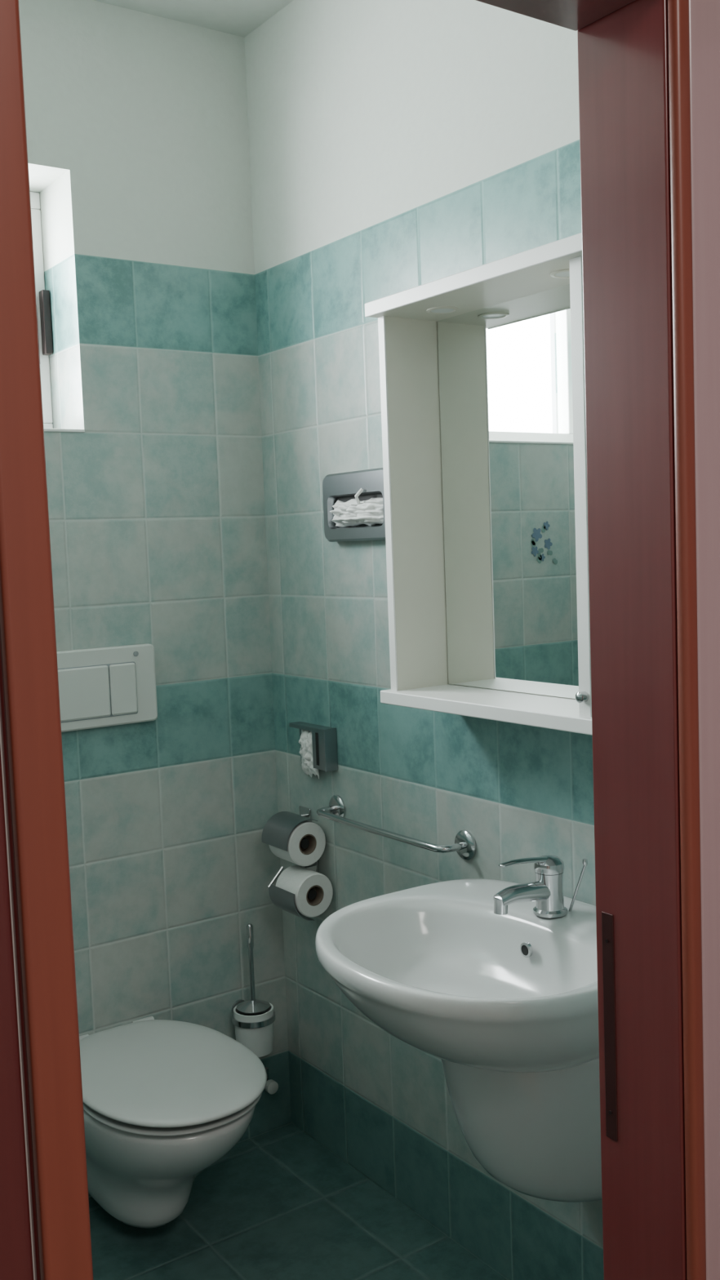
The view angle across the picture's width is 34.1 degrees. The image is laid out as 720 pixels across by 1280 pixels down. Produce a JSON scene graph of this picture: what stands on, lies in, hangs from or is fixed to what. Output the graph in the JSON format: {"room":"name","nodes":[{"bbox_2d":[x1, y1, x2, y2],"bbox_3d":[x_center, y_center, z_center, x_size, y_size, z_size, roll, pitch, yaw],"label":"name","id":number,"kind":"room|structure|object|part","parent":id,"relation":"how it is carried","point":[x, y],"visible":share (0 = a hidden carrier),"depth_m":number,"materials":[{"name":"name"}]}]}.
{"room":"bathroom","nodes":[
{"label":"bathroom","id":0,"kind":"room"},
{"bbox_2d":[0,722,35,1279],"bbox_3d":[-0.035,0.058,0.982,3.200,2.970,0.105,-5,6,-35],"label":"wall","id":1,"kind":"structure","parent":0,"point":[0,722],"depth_m":0.79,"materials":[{"name":"paint"}]},
{"bbox_2d":[0,747,33,1279],"bbox_3d":[-0.252,0.399,0.773,0.070,2.140,0.018,-5,6,-35],"label":"door frame","id":2,"kind":"structure","parent":1,"relation":"attached to","point":[15,1244],"depth_m":0.77,"materials":[{"name":"brown wood"}]},
{"bbox_2d":[0,0,93,1279],"bbox_3d":[-0.201,0.433,0.807,0.034,2.064,0.015,-5,6,-35],"label":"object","id":3,"kind":"object","parent":1,"relation":"attached to","point":[27,611],"visible":1,"depth_m":0.77,"materials":[{"name":"brown wood"}]},
{"bbox_2d":[0,0,686,1279],"bbox_3d":[0.031,0.367,1.036,0.838,2.140,0.129,-5,6,-35],"label":"trim","id":4,"kind":"structure","parent":1,"relation":"attached to","point":[624,101],"depth_m":1.19,"materials":[{"name":"brown wood"}]},
{"bbox_2d":[475,0,635,31],"bbox_3d":[-0.005,-0.607,0.966,0.628,0.035,0.114,-5,6,-35],"label":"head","id":5,"kind":"object","parent":1,"relation":"attached to","point":[573,15],"visible":1,"depth_m":1.14},
{"bbox_2d":[601,911,617,1141],"bbox_3d":[0.269,0.415,1.262,0.004,0.250,0.016,-5,6,-35],"label":"strike plate","id":6,"kind":"object","parent":1,"relation":"attached to","point":[607,919],"visible":1,"depth_m":1.26,"materials":[{"name":"metal"}]},
{"bbox_2d":[667,0,706,1279],"bbox_3d":[0.335,0.388,1.181,0.020,2.052,0.015,-5,6,-35],"label":"door frame","id":7,"kind":"structure","parent":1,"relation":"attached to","point":[677,10],"depth_m":1.14,"materials":[{"name":"brown wood"}]},
{"bbox_2d":[688,0,719,1279],"bbox_3d":[0.372,0.340,1.210,0.078,2.140,0.016,-5,6,-35],"label":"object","id":8,"kind":"structure","parent":1,"relation":"attached to","point":[704,15],"depth_m":1.15,"materials":[{"name":"brown wood"}]},
{"bbox_2d":[18,0,291,1197],"bbox_3d":[-0.912,-0.051,2.706,1.750,2.970,0.300,-5,6,-35],"label":"wall","id":9,"kind":"structure","parent":0,"point":[137,122],"depth_m":2.81,"materials":[{"name":"tile"}]},
{"bbox_2d":[30,191,84,432],"bbox_3d":[-1.086,-0.738,2.513,0.910,0.586,0.254,-5,6,-35],"label":"window","id":10,"kind":"structure","parent":9,"relation":"in","point":[34,196],"depth_m":2.81,"materials":[{"name":"white paint"}]},
{"bbox_3d":[-1.141,-0.743,2.592,0.910,0.585,0.060,-5,6,-35],"label":"frame","id":11,"kind":"part","parent":10,"relation":"part of","materials":[{"name":"white paint"}]},
{"bbox_2d":[39,289,53,355],"bbox_3d":[-0.750,-0.758,2.808,0.018,0.150,0.025,-5,6,-35],"label":"handle","id":12,"kind":"object","parent":10,"relation":"attached to","point":[44,295],"visible":1,"depth_m":2.80,"materials":[{"name":"metal"}]},
{"bbox_3d":[-1.132,-0.738,2.579,0.850,0.535,0.052,-5,6,-35],"label":"window","id":13,"kind":"structure","parent":10,"relation":"attached to","visible":0},
{"bbox_2d":[36,309,39,357],"bbox_3d":[-0.769,-0.727,2.767,0.014,0.157,0.042,-5,6,-35],"label":"handle lever","id":14,"kind":"object","parent":13,"relation":"attached to","point":[37,309],"visible":0.06,"depth_m":2.76,"materials":[{"name":"silver metal"}]},
{"bbox_2d":[57,643,157,732],"bbox_3d":[-0.632,0.113,2.710,0.348,0.184,0.027,-5,6,-35],"label":"flush plate","id":15,"kind":"object","parent":9,"relation":"attached to","point":[108,686],"visible":0.7,"depth_m":2.73,"materials":[{"name":"plastic"}]},
{"bbox_2d":[79,1016,266,1228],"bbox_3d":[-0.435,1.089,2.542,0.382,0.392,0.615,-5,6,-35],"label":"wall-hung toilet","id":16,"kind":"object","parent":9,"relation":"attached to","point":[164,1100],"visible":0.87,"depth_m":2.40,"materials":[{"name":"white ceramic"}]},
{"bbox_3d":[-0.441,1.112,2.554,0.368,0.344,0.591,-5,6,-35],"label":"bowl","id":17,"kind":"part","parent":16,"relation":"part of","materials":[{"name":"white ceramic"}]},
{"bbox_3d":[-0.417,0.934,2.495,0.372,0.014,0.503,-5,6,-35],"label":"seat","id":18,"kind":"part","parent":16,"relation":"part of","materials":[{"name":"plastic"}]},
{"bbox_3d":[-0.418,0.907,2.493,0.384,0.024,0.533,-5,6,-35],"label":"lid","id":19,"kind":"part","parent":16,"relation":"part of","materials":[{"name":"plastic"}]},
{"bbox_2d":[231,923,275,1057],"bbox_3d":[-0.274,0.869,2.942,0.108,0.328,0.128,-5,6,-35],"label":"toilet brush holder","id":20,"kind":"object","parent":9,"relation":"attached to","point":[253,1020],"visible":0.93,"depth_m":2.91,"materials":[{"name":"plastic"}]},
{"bbox_3d":[-0.271,0.808,2.929,0.017,0.205,0.017,-5,6,-35],"label":"brush handle","id":21,"kind":"part","parent":20,"relation":"part of","materials":[{"name":"silver metal"}]},
{"bbox_2d":[233,1003,273,1057],"bbox_3d":[-0.264,0.977,2.943,0.100,0.112,0.100,-5,6,-35],"label":"cup","id":22,"kind":"object","parent":20,"relation":"on","point":[253,1024],"depth_m":2.90,"materials":[{"name":"plastic"}]},
{"bbox_3d":[-0.267,0.910,2.938,0.084,0.022,0.084,-5,6,-35],"label":"brush lid","id":23,"kind":"part","parent":20,"relation":"part of","materials":[{"name":"silver metal"}]},
{"bbox_2d":[264,1066,278,1093],"bbox_3d":[-0.240,1.130,3.016,0.044,0.062,0.071,-5,6,-35],"label":"angle valve","id":24,"kind":"object","parent":9,"relation":"attached to","point":[271,1086],"visible":0.52,"depth_m":2.99,"materials":[{"name":"silver metal"}]},
{"bbox_2d":[264,1066,269,1080],"bbox_3d":[-0.241,1.119,3.016,0.014,0.040,0.014,-5,6,-35],"label":"outlet","id":25,"kind":"object","parent":24,"relation":"attached to","point":[266,1068],"depth_m":3.01,"materials":[{"name":"metal"}]},
{"bbox_3d":[-0.226,1.140,2.998,0.032,0.032,0.024,-5,6,-35],"label":"knob","id":26,"kind":"part","parent":24,"relation":"part of","materials":[{"name":"plastic"}]},
{"bbox_2d":[94,0,293,37],"bbox_3d":[-0.444,-1.449,1.847,1.750,0.120,2.115,-5,6,-35],"label":"ceiling","id":27,"kind":"structure","parent":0,"point":[240,18],"depth_m":2.74,"materials":[{"name":"paint"}]},
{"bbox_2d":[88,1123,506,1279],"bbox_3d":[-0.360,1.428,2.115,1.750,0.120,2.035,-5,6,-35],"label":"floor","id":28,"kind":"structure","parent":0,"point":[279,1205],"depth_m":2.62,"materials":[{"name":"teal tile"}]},
{"bbox_2d":[244,0,604,1279],"bbox_3d":[0.321,-0.067,2.339,0.150,2.970,1.715,-5,6,-35],"label":"wall","id":29,"kind":"structure","parent":0,"point":[395,146],"depth_m":2.59,"materials":[{"name":"tile"}]},
{"bbox_2d":[261,805,325,866],"bbox_3d":[-0.160,0.481,2.864,0.121,0.118,0.126,-5,6,-35],"label":"toilet roll holder","id":30,"kind":"object","parent":29,"relation":"attached to","point":[293,837],"visible":1,"depth_m":2.82,"materials":[{"name":"paper"}]},
{"bbox_3d":[-0.136,0.441,2.925,0.005,0.050,0.050,-5,6,-35],"label":"wall plate","id":31,"kind":"part","parent":30,"relation":"part of","materials":[{"name":"silver metal"}]},
{"bbox_2d":[267,860,333,920],"bbox_3d":[-0.144,0.605,2.854,0.126,0.125,0.126,-5,6,-35],"label":"toilet roll holder","id":32,"kind":"object","parent":29,"relation":"attached to","point":[304,892],"visible":0.95,"depth_m":2.81,"materials":[{"name":"paper"}]},
{"bbox_3d":[-0.118,0.561,2.916,0.005,0.050,0.050,-5,6,-35],"label":"wall plate","id":33,"kind":"part","parent":32,"relation":"part of","materials":[{"name":"silver metal"}]},
{"bbox_2d":[288,721,337,778],"bbox_3d":[-0.118,0.271,2.843,0.044,0.130,0.162,-5,6,-35],"label":"holder","id":34,"kind":"object","parent":29,"relation":"attached to","point":[318,744],"visible":1,"depth_m":2.80,"materials":[{"name":"metal"}]},
{"bbox_3d":[-0.117,0.212,2.843,0.033,0.010,0.157,-5,6,-35],"label":"plate","id":35,"kind":"part","parent":34,"relation":"part of","materials":[{"name":"metal"}]},
{"bbox_3d":[-0.103,0.254,2.855,0.003,0.098,0.157,-5,6,-35],"label":"plate","id":36,"kind":"part","parent":34,"relation":"part of","materials":[{"name":"metal"}]},
{"bbox_3d":[-0.099,0.259,2.793,0.003,0.098,0.050,-5,6,-35],"label":"plate","id":37,"kind":"part","parent":34,"relation":"part of","materials":[{"name":"metal"}]},
{"bbox_3d":[-0.070,0.260,2.780,0.035,0.101,0.006,-5,6,-35],"label":"plate","id":38,"kind":"part","parent":34,"relation":"part of","materials":[{"name":"metal"}]},
{"bbox_2d":[322,467,385,542],"bbox_3d":[-0.013,-0.296,2.602,0.060,0.154,0.260,-5,6,-35],"label":"dispenser","id":39,"kind":"object","parent":29,"relation":"attached to","point":[353,502],"visible":0.94,"depth_m":2.60,"materials":[{"name":"metal"}]},
{"bbox_2d":[316,795,475,860],"bbox_3d":[0.054,0.414,2.590,0.074,0.062,0.533,-5,6,-35],"label":"towel rail","id":40,"kind":"object","parent":29,"relation":"attached to","point":[464,845],"visible":1,"depth_m":2.48,"materials":[{"name":"silver metal"}]},
{"bbox_2d":[315,879,602,1202],"bbox_3d":[0.217,0.731,1.992,0.536,0.479,0.598,-5,6,-35],"label":"washbasin","id":41,"kind":"object","parent":29,"relation":"attached to","point":[508,1006],"visible":0.79,"depth_m":1.94,"materials":[{"name":"white ceramic"}]},
{"bbox_2d":[315,879,599,1072],"bbox_3d":[0.211,0.592,1.981,0.536,0.199,0.598,-5,6,-35],"label":"basin","id":42,"kind":"object","parent":41,"relation":"in","point":[471,987],"depth_m":1.99,"materials":[{"name":"white ceramic"}]},
{"bbox_2d":[493,854,587,917],"bbox_3d":[0.305,0.430,2.056,0.186,0.110,0.065,-4,5,-24],"label":"mixer tap","id":43,"kind":"object","parent":41,"relation":"on","point":[547,891],"visible":1,"depth_m":2.05,"materials":[{"name":"silver metal"}]},
{"bbox_3d":[0.284,0.443,2.037,0.121,0.043,0.036,-5,6,-35],"label":"spout","id":44,"kind":"part","parent":43,"relation":"part of","materials":[{"name":"silver metal"}]},
{"bbox_3d":[0.289,0.386,2.039,0.124,0.020,0.021,-5,6,-34],"label":"lever","id":45,"kind":"part","parent":43,"relation":"part of","materials":[{"name":"silver metal"}]},
{"bbox_3d":[0.383,0.438,2.071,0.033,0.086,0.005,-1,5,16],"label":"popup rod","id":46,"kind":"part","parent":43,"relation":"part of","materials":[{"name":"silver metal"}]},
{"bbox_3d":[0.395,0.391,2.064,0.010,0.012,0.010,-5,6,-35],"label":"popup knob","id":47,"kind":"part","parent":43,"relation":"part of","materials":[{"name":"silver metal"}]},
{"bbox_2d":[364,232,592,735],"bbox_3d":[0.261,-0.254,2.107,0.183,0.777,0.593,-5,6,-35],"label":"upper cabinet","id":48,"kind":"object","parent":29,"relation":"attached to","point":[482,367],"visible":0.87,"depth_m":2.21,"materials":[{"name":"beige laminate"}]},
{"bbox_3d":[0.118,-0.268,2.337,0.151,0.729,0.018,-5,6,-35],"label":"panel","id":49,"kind":"part","parent":48,"relation":"part of","materials":[{"name":"beige laminate"}]},
{"bbox_2d":[426,306,458,313],"bbox_3d":[0.155,-0.621,2.213,0.060,0.003,0.060,-5,6,-35],"label":"recessed light","id":50,"kind":"object","parent":48,"relation":"on","point":[429,309],"depth_m":2.21,"materials":[{"name":"white glass"}]},
{"bbox_2d":[437,284,578,699],"bbox_3d":[0.320,-0.260,2.159,0.025,0.735,0.534,-5,6,-35],"label":"mirror","id":51,"kind":"object","parent":48,"relation":"on","point":[507,560],"depth_m":2.20,"materials":[{"name":"clear glass"}]},
{"bbox_2d":[550,268,569,278],"bbox_3d":[0.345,-0.606,1.943,0.060,0.003,0.060,-5,6,-35],"label":"recessed light","id":52,"kind":"object","parent":48,"relation":"on","point":[554,273],"depth_m":1.94,"materials":[{"name":"white glass"}]},
{"bbox_3d":[0.356,0.092,1.892,0.016,0.018,0.018,-5,6,-35],"label":"switch knob","id":53,"kind":"part","parent":48,"relation":"part of","materials":[{"name":"silver metal"}]}
]}

